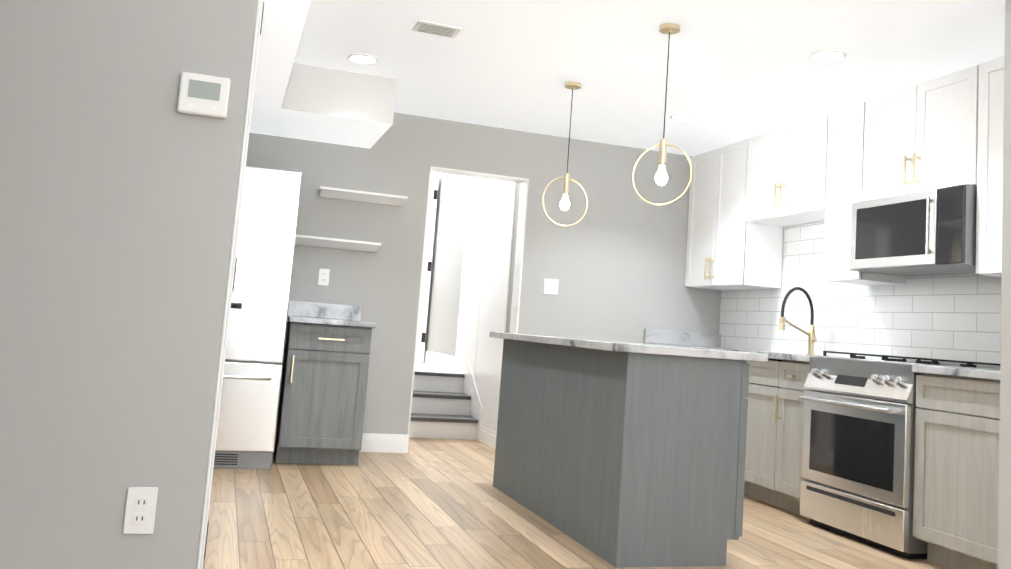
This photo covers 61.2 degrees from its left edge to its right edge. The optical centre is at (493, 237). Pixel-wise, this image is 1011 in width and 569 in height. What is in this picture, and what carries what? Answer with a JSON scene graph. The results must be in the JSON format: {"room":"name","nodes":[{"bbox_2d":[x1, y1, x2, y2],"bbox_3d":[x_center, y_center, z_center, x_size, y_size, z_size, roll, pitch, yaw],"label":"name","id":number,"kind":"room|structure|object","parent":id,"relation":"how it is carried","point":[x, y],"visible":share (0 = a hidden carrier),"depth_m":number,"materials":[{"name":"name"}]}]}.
{"room":"kitchen","nodes":[
{"label":"kitchen","id":0,"kind":"room"},
{"bbox_2d":[0,0,219,568],"bbox_3d":[-1.099,0.011,2.247,0.540,2.140,0.130,6,-6,-17],"label":"wall","id":1,"kind":"structure","parent":0,"point":[118,180],"depth_m":2.19,"materials":[{"name":"grey paint"}]},
{"bbox_2d":[123,487,157,533],"bbox_3d":[-0.900,0.695,2.180,0.072,0.116,0.008,6,-6,-17],"label":"outlet","id":2,"kind":"object","parent":1,"relation":"attached to","point":[140,510],"visible":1,"depth_m":2.18,"materials":[{"name":"white plastic"}]},
{"bbox_2d":[177,72,230,118],"bbox_3d":[-0.777,-0.383,2.297,0.126,0.110,0.026,6,-6,-17],"label":"thermostat","id":3,"kind":"object","parent":1,"relation":"attached to","point":[203,95],"visible":1,"depth_m":2.29,"materials":[{"name":"white plastic"}]},
{"bbox_2d":[156,0,256,568],"bbox_3d":[-0.950,0.084,2.835,0.140,2.140,1.170,6,-6,-17],"label":"wall","id":4,"kind":"structure","parent":0,"point":[177,546],"depth_m":2.27,"materials":[{"name":"grey paint"}]},
{"bbox_2d":[196,0,263,568],"bbox_3d":[-0.926,0.090,2.837,0.126,2.116,0.886,6,-6,-17],"label":"door frame","id":5,"kind":"structure","parent":4,"relation":"attached to","point":[222,353],"depth_m":2.42,"materials":[{"name":"white wood"}]},
{"bbox_2d":[204,2,263,558],"bbox_3d":[-0.876,0.138,2.846,0.097,2.030,0.720,6,-6,-17],"label":"door","id":6,"kind":"structure","parent":4,"relation":"in","point":[236,305],"depth_m":2.59,"materials":[{"name":"wood"}]},
{"bbox_2d":[250,0,396,148],"bbox_3d":[-0.236,-1.218,1.583,1.542,0.290,9.180,6,-6,-17],"label":"soffit","id":7,"kind":"structure","parent":0,"point":[291,99],"depth_m":5.24,"materials":[{"name":"white paint"}]},
{"bbox_2d":[425,172,519,356],"bbox_3d":[-0.639,0.360,9.382,0.120,3.000,5.940,6,-6,-17],"label":"wall","id":8,"kind":"structure","parent":0,"point":[446,273],"depth_m":8.46,"materials":[{"name":"paint"}]},
{"bbox_2d":[415,174,438,361],"bbox_3d":[-0.816,0.337,9.506,0.095,2.030,0.722,6,-6,-17],"label":"hall door","id":9,"kind":"structure","parent":8,"relation":"in","point":[426,280],"depth_m":9.25,"materials":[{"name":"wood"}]},
{"bbox_2d":[461,343,481,428],"bbox_3d":[-0.555,1.267,7.243,0.759,0.770,0.720,6,-6,-17],"label":"trim","id":10,"kind":"structure","parent":8,"relation":"attached to","point":[472,392],"depth_m":7.33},
{"bbox_2d":[511,307,515,321],"bbox_3d":[0.147,0.578,6.463,0.014,0.116,0.072,6,-6,-17],"label":"light switch","id":11,"kind":"object","parent":8,"relation":"attached to","point":[513,314],"visible":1,"depth_m":6.45,"materials":[{"name":"white plastic"}]},
{"bbox_2d":[248,112,719,434],"bbox_3d":[-0.320,0.352,6.334,4.470,2.430,0.150,6,-6,-17],"label":"wall","id":12,"kind":"structure","parent":0,"point":[620,270],"depth_m":6.45,"materials":[{"name":"grey paint"}]},
{"bbox_2d":[318,269,329,285],"bbox_3d":[-1.188,0.275,5.983,0.072,0.116,0.008,6,-6,-17],"label":"outlet","id":13,"kind":"object","parent":12,"relation":"attached to","point":[323,278],"visible":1,"depth_m":5.98,"materials":[{"name":"white plastic"}]},
{"bbox_2d":[295,235,380,251],"bbox_3d":[-1.107,0.038,5.966,0.625,0.058,0.123,6,-6,-17],"label":"shelf","id":14,"kind":"object","parent":12,"relation":"attached to","point":[336,243],"visible":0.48,"depth_m":5.95,"materials":[{"name":"white wood"}]},
{"bbox_2d":[318,186,407,205],"bbox_3d":[-0.925,-0.292,6.050,0.617,0.058,0.123,6,-6,-17],"label":"shelf","id":15,"kind":"object","parent":12,"relation":"attached to","point":[360,196],"visible":1,"depth_m":6.03,"materials":[{"name":"white wood"}]},
{"bbox_2d":[359,351,496,452],"bbox_3d":[-0.196,1.079,4.521,3.800,0.630,15.100,6,-6,-17],"label":"baseboard","id":16,"kind":"structure","parent":12,"relation":"attached to","point":[384,443],"depth_m":6.05,"materials":[{"name":"white wood"}]},
{"bbox_2d":[406,166,528,452],"bbox_3d":[-0.201,0.545,6.356,0.770,2.070,0.158,6,-6,-17],"label":"trim","id":17,"kind":"structure","parent":12,"relation":"attached to","point":[520,237],"depth_m":6.45,"materials":[{"name":"white wood"}]},
{"bbox_2d":[543,278,558,294],"bbox_3d":[0.436,0.370,6.483,0.116,0.116,0.014,6,-6,-17],"label":"light switch","id":18,"kind":"object","parent":12,"relation":"attached to","point":[550,286],"visible":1,"depth_m":6.48,"materials":[{"name":"white plastic"}]},
{"bbox_2d":[644,329,722,348],"bbox_3d":[1.497,0.795,6.770,0.672,0.105,0.029,6,-6,-17],"label":"backsplash","id":19,"kind":"structure","parent":12,"relation":"attached to","point":[665,337],"depth_m":6.75,"materials":[{"name":"white stone"}]},
{"bbox_2d":[685,137,782,289],"bbox_3d":[1.847,-0.149,6.523,0.330,1.061,0.853,6,-6,-17],"label":"upper cabinet","id":20,"kind":"object","parent":12,"relation":"attached to","point":[724,251],"depth_m":6.35,"materials":[{"name":"white wood"}]},
{"bbox_2d":[749,113,828,227],"bbox_3d":[2.102,-0.434,5.790,0.330,0.611,0.860,6,-6,-17],"label":"upper cabinet","id":21,"kind":"object","parent":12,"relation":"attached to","point":[787,174],"depth_m":5.70,"materials":[{"name":"white wood"}]},
{"bbox_2d":[719,221,1001,368],"bbox_3d":[2.367,0.291,5.276,0.006,0.925,3.480,6,-6,-17],"label":"tile backsplash","id":22,"kind":"structure","parent":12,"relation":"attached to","point":[956,317],"depth_m":5.36,"materials":[{"name":"white tile"}]},
{"bbox_2d":[454,177,516,432],"bbox_3d":[-0.086,0.317,7.367,0.010,2.750,1.410,6,-6,-17],"label":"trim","id":23,"kind":"structure","parent":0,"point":[484,290],"depth_m":7.21,"materials":[{"name":"white paint"}]},
{"bbox_2d":[203,438,949,568],"bbox_3d":[0.884,1.250,2.098,4.720,0.050,10.110,6,-6,-17],"label":"floor","id":24,"kind":"structure","parent":0,"point":[429,503],"depth_m":4.03,"materials":[{"name":"brown wood"}]},
{"bbox_2d":[214,166,301,468],"bbox_3d":[-1.773,0.459,5.306,0.920,1.787,0.860,6,-6,-17],"label":"fridge","id":25,"kind":"object","parent":24,"relation":"on","point":[249,403],"visible":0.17,"depth_m":5.05,"materials":[{"name":"metal"}]},
{"bbox_2d":[273,300,375,464],"bbox_3d":[-1.126,0.930,5.601,0.534,1.010,0.659,6,-6,-17],"label":"base cabinet","id":26,"kind":"object","parent":24,"relation":"on","point":[322,398],"visible":0.92,"depth_m":5.34,"materials":[{"name":"grey wood"}]},
{"bbox_2d":[409,371,477,439],"bbox_3d":[-0.554,1.399,7.209,0.768,0.500,0.545,6,-6,-17],"label":"stairs","id":27,"kind":"structure","parent":24,"relation":"on","point":[440,408],"depth_m":7.22,"materials":[{"name":"white wood"}]},
{"bbox_2d":[493,339,749,567],"bbox_3d":[0.578,1.004,4.406,0.631,0.870,1.674,6,-6,-17],"label":"kitchen island","id":28,"kind":"object","parent":24,"relation":"on","point":[618,454],"depth_m":3.66,"materials":[{"name":"grey wood"}]},
{"bbox_2d":[489,331,767,362],"bbox_3d":[0.584,0.553,4.447,0.735,0.034,1.750,6,-6,-17],"label":"island countertop","id":29,"kind":"structure","parent":28,"relation":"on","point":[593,344],"depth_m":3.68,"materials":[{"name":"white stone"}]},
{"bbox_2d":[744,385,782,506],"bbox_3d":[1.801,1.336,5.550,0.600,0.635,1.051,6,-6,-17],"label":"base cabinet","id":30,"kind":"object","parent":24,"relation":"on","point":[764,437],"depth_m":5.16,"materials":[{"name":"beige wood"}]},
{"bbox_2d":[643,341,762,352],"bbox_3d":[1.618,0.832,6.364,0.672,0.035,0.869,6,-6,-17],"label":"countertop","id":31,"kind":"structure","parent":30,"relation":"on","point":[647,342],"depth_m":6.06,"materials":[{"name":"white stone"}]},
{"bbox_2d":[767,361,809,513],"bbox_3d":[1.983,1.175,5.013,0.600,0.870,0.344,6,-6,-17],"label":"base cabinet","id":32,"kind":"object","parent":24,"relation":"on","point":[786,379],"depth_m":4.93,"materials":[{"name":"beige wood"}]},
{"bbox_2d":[761,353,810,360],"bbox_3d":[2.011,0.731,5.116,0.672,0.035,0.455,6,-6,-17],"label":"countertop","id":33,"kind":"structure","parent":32,"relation":"on","point":[774,356],"depth_m":4.99,"materials":[{"name":"white stone"}]},
{"bbox_2d":[779,287,816,355],"bbox_3d":[1.994,0.540,5.590,0.278,0.439,0.078,6,-6,-17],"label":"faucet","id":34,"kind":"object","parent":33,"relation":"on","point":[812,339],"visible":1,"depth_m":5.60,"materials":[{"name":"gold metal"}]},
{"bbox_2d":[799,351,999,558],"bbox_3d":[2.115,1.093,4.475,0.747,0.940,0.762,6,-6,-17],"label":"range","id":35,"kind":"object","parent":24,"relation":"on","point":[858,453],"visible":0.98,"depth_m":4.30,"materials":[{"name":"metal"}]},
{"bbox_2d":[913,373,999,568],"bbox_3d":[2.374,1.074,3.770,0.600,0.870,0.730,6,-6,-17],"label":"base cabinet","id":36,"kind":"object","parent":24,"relation":"on","point":[956,481],"depth_m":3.81,"materials":[{"name":"beige wood"}]},
{"bbox_2d":[912,365,999,380],"bbox_3d":[2.418,0.626,3.820,0.672,0.035,0.730,6,-6,-17],"label":"countertop","id":37,"kind":"structure","parent":36,"relation":"on","point":[984,375],"depth_m":3.82,"materials":[{"name":"white stone"}]},
{"bbox_2d":[294,0,1004,155],"bbox_3d":[1.169,-1.235,2.042,4.720,0.050,9.450,6,-6,-17],"label":"ceiling","id":38,"kind":"structure","parent":0,"point":[739,70],"depth_m":4.61,"materials":[{"name":"white paint"}]},
{"bbox_2d":[347,53,378,64],"bbox_3d":[-0.762,-1.043,4.988,0.184,0.017,0.184,6,-6,-17],"label":"recessed light","id":39,"kind":"object","parent":38,"relation":"in","point":[361,59],"visible":0.96,"depth_m":4.99,"materials":[{"name":"white plastic"}]},
{"bbox_2d":[412,20,461,37],"bbox_3d":[-0.293,-1.069,4.392,0.230,0.009,0.160,6,-6,-17],"label":"ceiling vent","id":40,"kind":"object","parent":38,"relation":"in","point":[436,29],"visible":1,"depth_m":4.38,"materials":[{"name":"white metal"}]},
{"bbox_2d":[542,81,587,226],"bbox_3d":[0.448,-0.499,5.136,0.300,0.874,0.100,6,-6,-17],"label":"pendant light","id":41,"kind":"object","parent":38,"relation":"hanging from","point":[565,202],"visible":1,"depth_m":5.11,"materials":[{"name":"gold metal"}]},
{"bbox_2d":[632,23,692,205],"bbox_3d":[0.815,-0.583,4.070,0.203,0.874,0.225,6,-6,-17],"label":"pendant light","id":42,"kind":"object","parent":38,"relation":"hanging from","point":[661,177],"visible":1,"depth_m":4.04,"materials":[{"name":"gold metal"}]},
{"bbox_2d":[670,113,697,121],"bbox_3d":[1.276,-0.811,5.737,0.184,0.017,0.184,6,-6,-17],"label":"recessed light","id":43,"kind":"object","parent":38,"relation":"in","point":[684,117],"visible":1,"depth_m":5.74,"materials":[{"name":"white plastic"}]},
{"bbox_2d":[808,49,846,62],"bbox_3d":[1.694,-0.925,4.343,0.184,0.017,0.184,6,-6,-17],"label":"recessed light","id":44,"kind":"object","parent":38,"relation":"in","point":[827,55],"visible":0.98,"depth_m":4.34,"materials":[{"name":"white plastic"}]},
{"bbox_2d":[998,0,1010,568],"bbox_3d":[2.887,-0.002,0.632,0.140,2.430,5.690,6,-6,-17],"label":"wall","id":45,"kind":"structure","parent":0,"point":[1004,504],"depth_m":3.28,"materials":[{"name":"grey paint"}]},
{"bbox_2d":[813,99,908,285],"bbox_3d":[2.262,-0.256,5.202,0.330,1.061,0.449,6,-6,-17],"label":"upper cabinet","id":46,"kind":"object","parent":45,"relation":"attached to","point":[848,131],"depth_m":5.17,"materials":[{"name":"white wood"}]},
{"bbox_2d":[841,184,960,276],"bbox_3d":[2.330,-0.015,4.702,0.444,0.398,0.623,6,-6,-17],"label":"microwave","id":47,"kind":"object","parent":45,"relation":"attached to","point":[881,231],"depth_m":4.72,"materials":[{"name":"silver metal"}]},
{"bbox_2d":[869,65,976,191],"bbox_3d":[2.447,-0.521,4.692,0.330,0.614,0.795,6,-6,-17],"label":"upper cabinet","id":48,"kind":"object","parent":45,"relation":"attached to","point":[898,187],"depth_m":4.58,"materials":[{"name":"white wood"}]},
{"bbox_2d":[961,56,1003,276],"bbox_3d":[2.645,-0.355,3.987,0.330,1.061,0.761,6,-6,-17],"label":"upper cabinet","id":49,"kind":"object","parent":45,"relation":"attached to","point":[987,213],"depth_m":4.17,"materials":[{"name":"white wood"}]},
{"label":"outside","id":50,"kind":"structure","parent":0,"visible":0},
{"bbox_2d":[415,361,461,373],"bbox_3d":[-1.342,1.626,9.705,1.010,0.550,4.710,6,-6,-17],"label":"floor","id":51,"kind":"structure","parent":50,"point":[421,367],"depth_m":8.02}
]}

